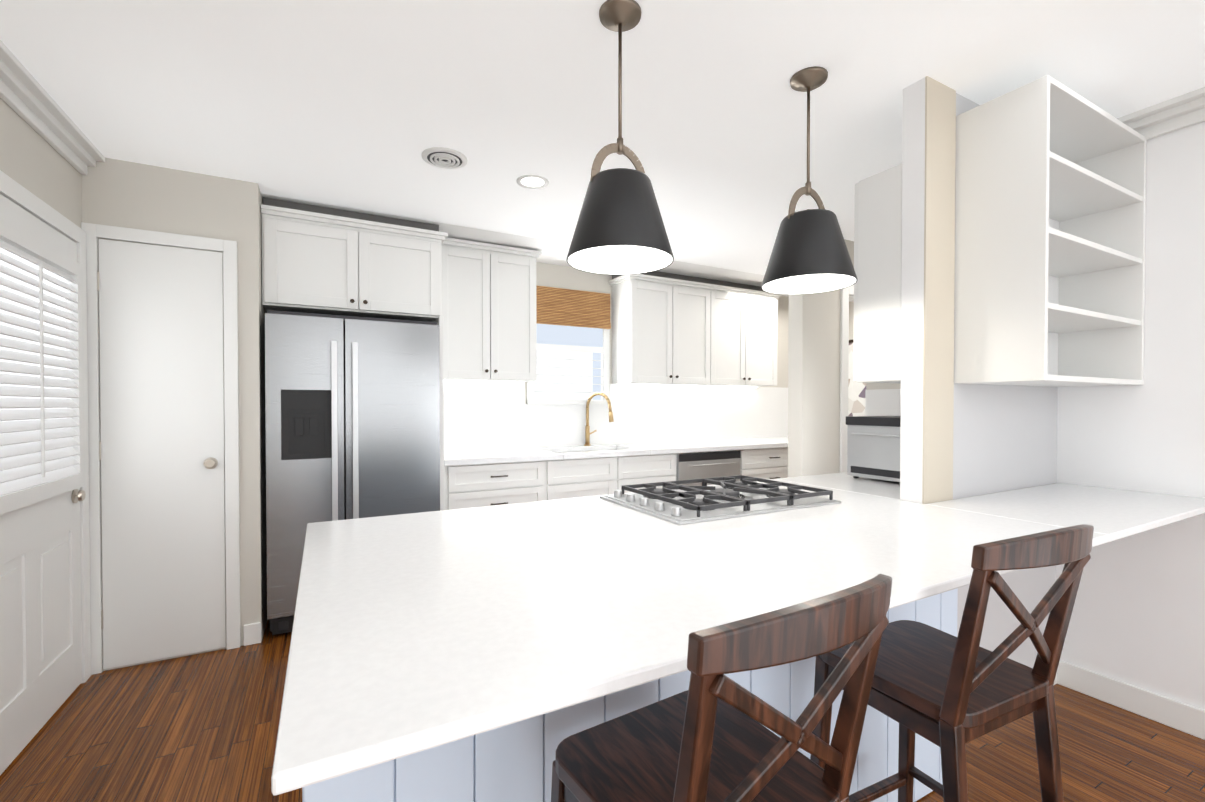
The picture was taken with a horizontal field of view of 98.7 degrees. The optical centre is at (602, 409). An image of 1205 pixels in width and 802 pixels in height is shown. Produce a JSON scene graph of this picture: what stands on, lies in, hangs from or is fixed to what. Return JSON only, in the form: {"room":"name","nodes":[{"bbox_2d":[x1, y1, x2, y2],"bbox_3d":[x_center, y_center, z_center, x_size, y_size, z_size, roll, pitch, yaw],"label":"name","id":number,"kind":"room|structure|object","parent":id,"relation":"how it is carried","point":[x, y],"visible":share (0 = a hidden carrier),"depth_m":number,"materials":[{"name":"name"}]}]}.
{"room":"kitchen","nodes":[
{"label":"kitchen","id":0,"kind":"room"},
{"bbox_2d":[0,98,81,227],"bbox_3d":[-1.114,0.054,-0.145,0.120,2.440,7.470,0,1,-28],"label":"wall","id":1,"kind":"structure","parent":0,"point":[33,161],"depth_m":2.04,"materials":[{"name":"paint"}]},
{"bbox_2d":[0,170,90,774],"bbox_3d":[-2.144,0.214,1.954,0.050,2.070,1.040,0,1,-28],"label":"exterior door","id":2,"kind":"structure","parent":1,"relation":"in","point":[45,646],"depth_m":2.00,"materials":[{"name":"white wood"}]},
{"bbox_2d":[0,40,104,174],"bbox_3d":[-0.851,-1.113,-0.432,0.085,0.100,6.500,0,1,-28],"label":"crown molding","id":3,"kind":"structure","parent":1,"relation":"attached to","point":[30,100],"depth_m":1.99,"materials":[{"name":"white wood"}]},
{"bbox_2d":[82,157,266,670],"bbox_3d":[-2.298,0.018,2.908,0.688,2.440,0.730,0,1,-28],"label":"wall","id":4,"kind":"structure","parent":0,"point":[122,193],"depth_m":2.70,"materials":[{"name":"paint"}]},
{"bbox_2d":[81,222,240,674],"bbox_3d":[-2.154,0.185,2.548,0.593,2.115,0.040,0,1,-28],"label":"closet door","id":5,"kind":"structure","parent":4,"relation":"in","point":[163,396],"depth_m":2.55,"materials":[{"name":"white wood"}]},
{"bbox_2d":[0,619,1204,801],"bbox_3d":[1.541,1.287,1.298,6.150,0.060,7.470,0,1,-28],"label":"floor","id":6,"kind":"structure","parent":0,"point":[201,727],"depth_m":1.92,"materials":[{"name":"brown wood"}]},
{"bbox_2d":[265,310,439,634],"bbox_3d":[-1.550,0.337,3.254,0.900,1.755,0.776,0,1,-28],"label":"fridge","id":7,"kind":"object","parent":6,"relation":"on","point":[352,404],"visible":0.65,"depth_m":2.90,"materials":[{"name":"grey metal"}]},
{"bbox_2d":[444,460,559,509],"bbox_3d":[-0.823,0.791,3.778,0.779,0.876,0.608,0,1,-28],"label":"base cabinet","id":8,"kind":"object","parent":6,"relation":"on","point":[472,486],"depth_m":3.51,"materials":[{"name":"white wood"}]},
{"bbox_2d":[444,437,787,465],"bbox_3d":[0.602,0.324,4.522,3.998,0.040,0.638,0,1,-28],"label":"countertop","id":9,"kind":"structure","parent":8,"relation":"on","point":[473,457],"depth_m":4.07,"materials":[{"name":"white stone"}]},
{"bbox_2d":[584,392,613,445],"bbox_3d":[-0.033,0.078,4.348,0.159,0.457,0.268,0,1,-28],"label":"faucet","id":10,"kind":"object","parent":9,"relation":"on","point":[588,433],"visible":0.98,"depth_m":4.40,"materials":[{"name":"gold metal"}]},
{"bbox_2d":[555,450,627,498],"bbox_3d":[-0.255,0.787,4.083,0.651,0.876,0.608,0,1,-28],"label":"base cabinet","id":11,"kind":"object","parent":6,"relation":"on","point":[586,477],"depth_m":3.85,"materials":[{"name":"white wood"}]},
{"bbox_2d":[302,588,957,801],"bbox_3d":[0.632,0.804,1.896,2.971,0.893,0.795,0,1,-28],"label":"kitchen island","id":12,"kind":"object","parent":6,"relation":"on","point":[513,762],"visible":0.06,"depth_m":1.05,"materials":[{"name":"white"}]},
{"bbox_2d":[271,472,1204,794],"bbox_3d":[0.712,0.348,1.732,2.985,0.022,1.200,0,1,-28],"label":"countertop","id":13,"kind":"structure","parent":12,"relation":"on","point":[419,632],"depth_m":1.01,"materials":[{"name":"white stone"}]},
{"bbox_2d":[600,475,840,524],"bbox_3d":[0.425,0.311,1.915,0.720,0.048,0.505,0,1,-28],"label":"cooktop","id":14,"kind":"object","parent":13,"relation":"in","point":[675,502],"visible":1,"depth_m":1.82,"materials":[{"name":"silver metal"}]},
{"bbox_2d":[846,416,900,481],"bbox_3d":[1.413,0.181,2.409,0.396,0.297,0.396,0,1,-28],"label":"toaster oven","id":15,"kind":"object","parent":13,"relation":"on","point":[873,447],"visible":0.54,"depth_m":2.37,"materials":[{"name":"silver metal"}]},
{"bbox_2d":[600,450,679,492],"bbox_3d":[0.186,0.784,4.321,0.636,0.876,0.608,0,1,-28],"label":"base cabinet","id":16,"kind":"object","parent":6,"relation":"on","point":[642,469],"depth_m":4.11,"materials":[{"name":"white wood"}]},
{"bbox_2d":[680,450,743,485],"bbox_3d":[0.741,0.781,4.619,0.756,0.876,0.608,0,1,-28],"label":"dishwasher","id":17,"kind":"object","parent":6,"relation":"on","point":[694,465],"depth_m":4.36,"materials":[{"name":"grey metal"}]},
{"bbox_2d":[551,574,891,801],"bbox_3d":[0.170,0.743,0.819,0.386,1.041,0.459,0,1,-32],"label":"stool","id":18,"kind":"object","parent":6,"relation":"on","point":[707,736],"visible":1,"depth_m":0.74,"materials":[{"name":"brown wood"}]},
{"bbox_2d":[744,447,787,478],"bbox_3d":[1.446,0.776,4.999,0.846,0.876,0.608,0,1,-28],"label":"base cabinet","id":19,"kind":"object","parent":6,"relation":"on","point":[766,463],"depth_m":4.69,"materials":[{"name":"white wood"}]},
{"bbox_2d":[810,524,1093,801],"bbox_3d":[0.771,0.739,1.165,0.386,1.041,0.459,0,1,-25],"label":"stool","id":20,"kind":"object","parent":6,"relation":"on","point":[950,695],"visible":0.98,"depth_m":1.06,"materials":[{"name":"brown wood"}]},
{"bbox_2d":[0,0,1204,296],"bbox_3d":[1.541,-1.212,1.269,6.150,0.060,7.470,0,1,-28],"label":"ceiling","id":21,"kind":"structure","parent":0,"point":[358,104],"depth_m":1.91,"materials":[{"name":"paint"}]},
{"bbox_2d":[421,147,467,168],"bbox_3d":[-0.747,-1.187,2.451,0.210,0.016,0.210,0,1,-28],"label":"ceiling vent","id":22,"kind":"object","parent":21,"relation":"in","point":[444,157],"visible":1,"depth_m":2.43,"materials":[{"name":"white metal"}]},
{"bbox_2d":[516,174,548,188],"bbox_3d":[-0.366,-1.196,2.713,0.170,0.005,0.170,0,1,-28],"label":"recessed light","id":23,"kind":"object","parent":21,"relation":"in","point":[530,181],"visible":1,"depth_m":2.71,"materials":[{"name":"white"}]},
{"bbox_2d":[566,0,673,274],"bbox_3d":[0.053,-0.816,1.549,0.322,0.740,0.322,0,1,-28],"label":"pendant light","id":24,"kind":"object","parent":21,"relation":"hanging from","point":[620,229],"visible":1,"depth_m":1.48,"materials":[{"name":"black metal"}]},
{"bbox_2d":[761,66,857,294],"bbox_3d":[0.738,-0.819,1.856,0.322,0.740,0.322,0,1,-28],"label":"pendant light","id":25,"kind":"object","parent":21,"relation":"hanging from","point":[810,254],"visible":1,"depth_m":1.78,"materials":[{"name":"black metal"}]},
{"bbox_2d":[525,262,788,403],"bbox_3d":[-0.148,-0.001,4.548,6.030,2.440,0.120,0,1,-28],"label":"wall","id":26,"kind":"structure","parent":0,"point":[558,276],"depth_m":4.53,"materials":[{"name":"paint"}]},
{"bbox_2d":[261,197,447,510],"bbox_3d":[-1.566,0.014,3.335,0.998,2.438,0.668,0,1,-28],"label":"upper cabinet","id":27,"kind":"object","parent":26,"relation":"attached to","point":[322,260],"visible":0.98,"depth_m":3.05,"materials":[{"name":"white wood"}]},
{"bbox_2d":[441,237,541,382],"bbox_3d":[-0.866,-0.705,3.879,0.750,0.987,0.358,0,1,-28],"label":"upper cabinet","id":28,"kind":"object","parent":26,"relation":"attached to","point":[489,304],"visible":0.9,"depth_m":3.74,"materials":[{"name":"white wood"}]},
{"bbox_2d":[527,324,610,403],"bbox_3d":[-0.272,-0.534,4.376,0.765,0.970,0.050,0,1,-28],"label":"window","id":29,"kind":"structure","parent":26,"relation":"in","point":[573,364],"depth_m":4.40,"materials":[{"name":"white"}]},
{"bbox_2d":[536,285,610,328],"bbox_3d":[-0.262,-0.861,4.355,0.745,0.305,0.040,0,1,-28],"label":"window blind","id":30,"kind":"object","parent":26,"relation":"attached to","point":[567,307],"visible":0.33,"depth_m":4.35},
{"bbox_2d":[444,382,787,450],"bbox_3d":[0.479,0.034,4.810,4.058,0.535,0.010,0,1,-28],"label":"backsplash","id":31,"kind":"structure","parent":26,"relation":"attached to","point":[481,416],"depth_m":4.62,"materials":[{"name":"white tile"}]},
{"bbox_2d":[610,274,716,386],"bbox_3d":[0.560,-0.678,4.664,0.906,0.892,0.328,0,1,-28],"label":"upper cabinet","id":32,"kind":"object","parent":26,"relation":"attached to","point":[669,329],"depth_m":4.49,"materials":[{"name":"white wood"}]},
{"bbox_2d":[717,287,780,386],"bbox_3d":[1.256,-0.683,5.039,0.906,0.892,0.328,0,1,-28],"label":"upper cabinet","id":33,"kind":"object","parent":26,"relation":"attached to","point":[747,321],"depth_m":4.92,"materials":[{"name":"white wood"}]},
{"bbox_2d":[788,239,853,477],"bbox_3d":[2.235,0.005,4.024,2.090,2.440,0.120,0,1,-28],"label":"wall","id":34,"kind":"structure","parent":0,"point":[814,385],"depth_m":3.55,"materials":[{"name":"paint"}]},
{"bbox_2d":[840,285,853,472],"bbox_3d":[2.085,0.166,3.936,0.980,2.120,0.138,0,1,-28],"label":"trim","id":35,"kind":"structure","parent":34,"relation":"attached to","point":[846,296],"depth_m":3.65,"materials":[{"name":"white wood"}]},
{"bbox_2d":[849,302,853,339],"bbox_3d":[3.158,-0.002,4.641,0.120,2.440,2.848,0,1,-28],"label":"wall","id":36,"kind":"structure","parent":0,"point":[851,320],"depth_m":5.47,"materials":[{"name":"paint"}]},
{"bbox_2d":[848,340,865,415],"bbox_3d":[2.644,-0.266,5.434,0.026,0.950,0.800,0,1,-28],"label":"picture","id":37,"kind":"object","parent":36,"relation":"attached to","point":[856,397],"depth_m":5.43,"materials":[{"name":"fabric"}]},
{"bbox_2d":[900,76,1057,667],"bbox_3d":[2.519,0.021,2.637,3.145,2.440,0.088,0,1,-28],"label":"wall","id":38,"kind":"structure","parent":0,"point":[1004,437],"depth_m":1.92,"materials":[{"name":"grey paint"}]},
{"bbox_2d":[853,163,901,383],"bbox_3d":[1.524,-0.519,2.261,1.039,0.810,0.200,0,1,-28],"label":"upper cabinet","id":39,"kind":"object","parent":38,"relation":"attached to","point":[878,270],"visible":0.42,"depth_m":2.01,"materials":[{"name":"white wood"}]},
{"bbox_2d":[954,75,1146,386],"bbox_3d":[1.762,-0.601,2.020,0.848,1.000,0.280,0,1,-28],"label":"open shelf","id":40,"kind":"object","parent":38,"relation":"attached to","point":[1050,204],"visible":1,"depth_m":1.90,"materials":[{"name":"white wood"}]},
{"bbox_2d":[1053,665,1058,685],"bbox_3d":[1.684,1.192,2.151,0.830,0.110,0.015,0,1,-28],"label":"baseboard","id":41,"kind":"structure","parent":38,"relation":"attached to","point":[1056,681],"depth_m":2.34,"materials":[{"name":"white"}]},
{"bbox_2d":[865,122,1204,709],"bbox_3d":[2.946,0.043,0.848,0.128,2.440,5.370,0,1,-28],"label":"wall","id":42,"kind":"structure","parent":0,"point":[1137,618],"depth_m":2.07,"materials":[{"name":"paint"}]},
{"bbox_2d":[1059,660,1204,739],"bbox_3d":[3.084,1.212,0.467,0.019,0.110,4.307,0,1,-28],"label":"baseboard","id":43,"kind":"structure","parent":42,"relation":"attached to","point":[1178,715],"depth_m":2.12,"materials":[{"name":"white"}]},
{"bbox_2d":[1116,87,1204,139],"bbox_3d":[3.056,-1.123,0.425,0.085,0.100,4.307,0,1,-28],"label":"crown molding","id":44,"kind":"structure","parent":42,"relation":"attached to","point":[1188,109],"depth_m":2.01,"materials":[{"name":"white wood"}]}
]}

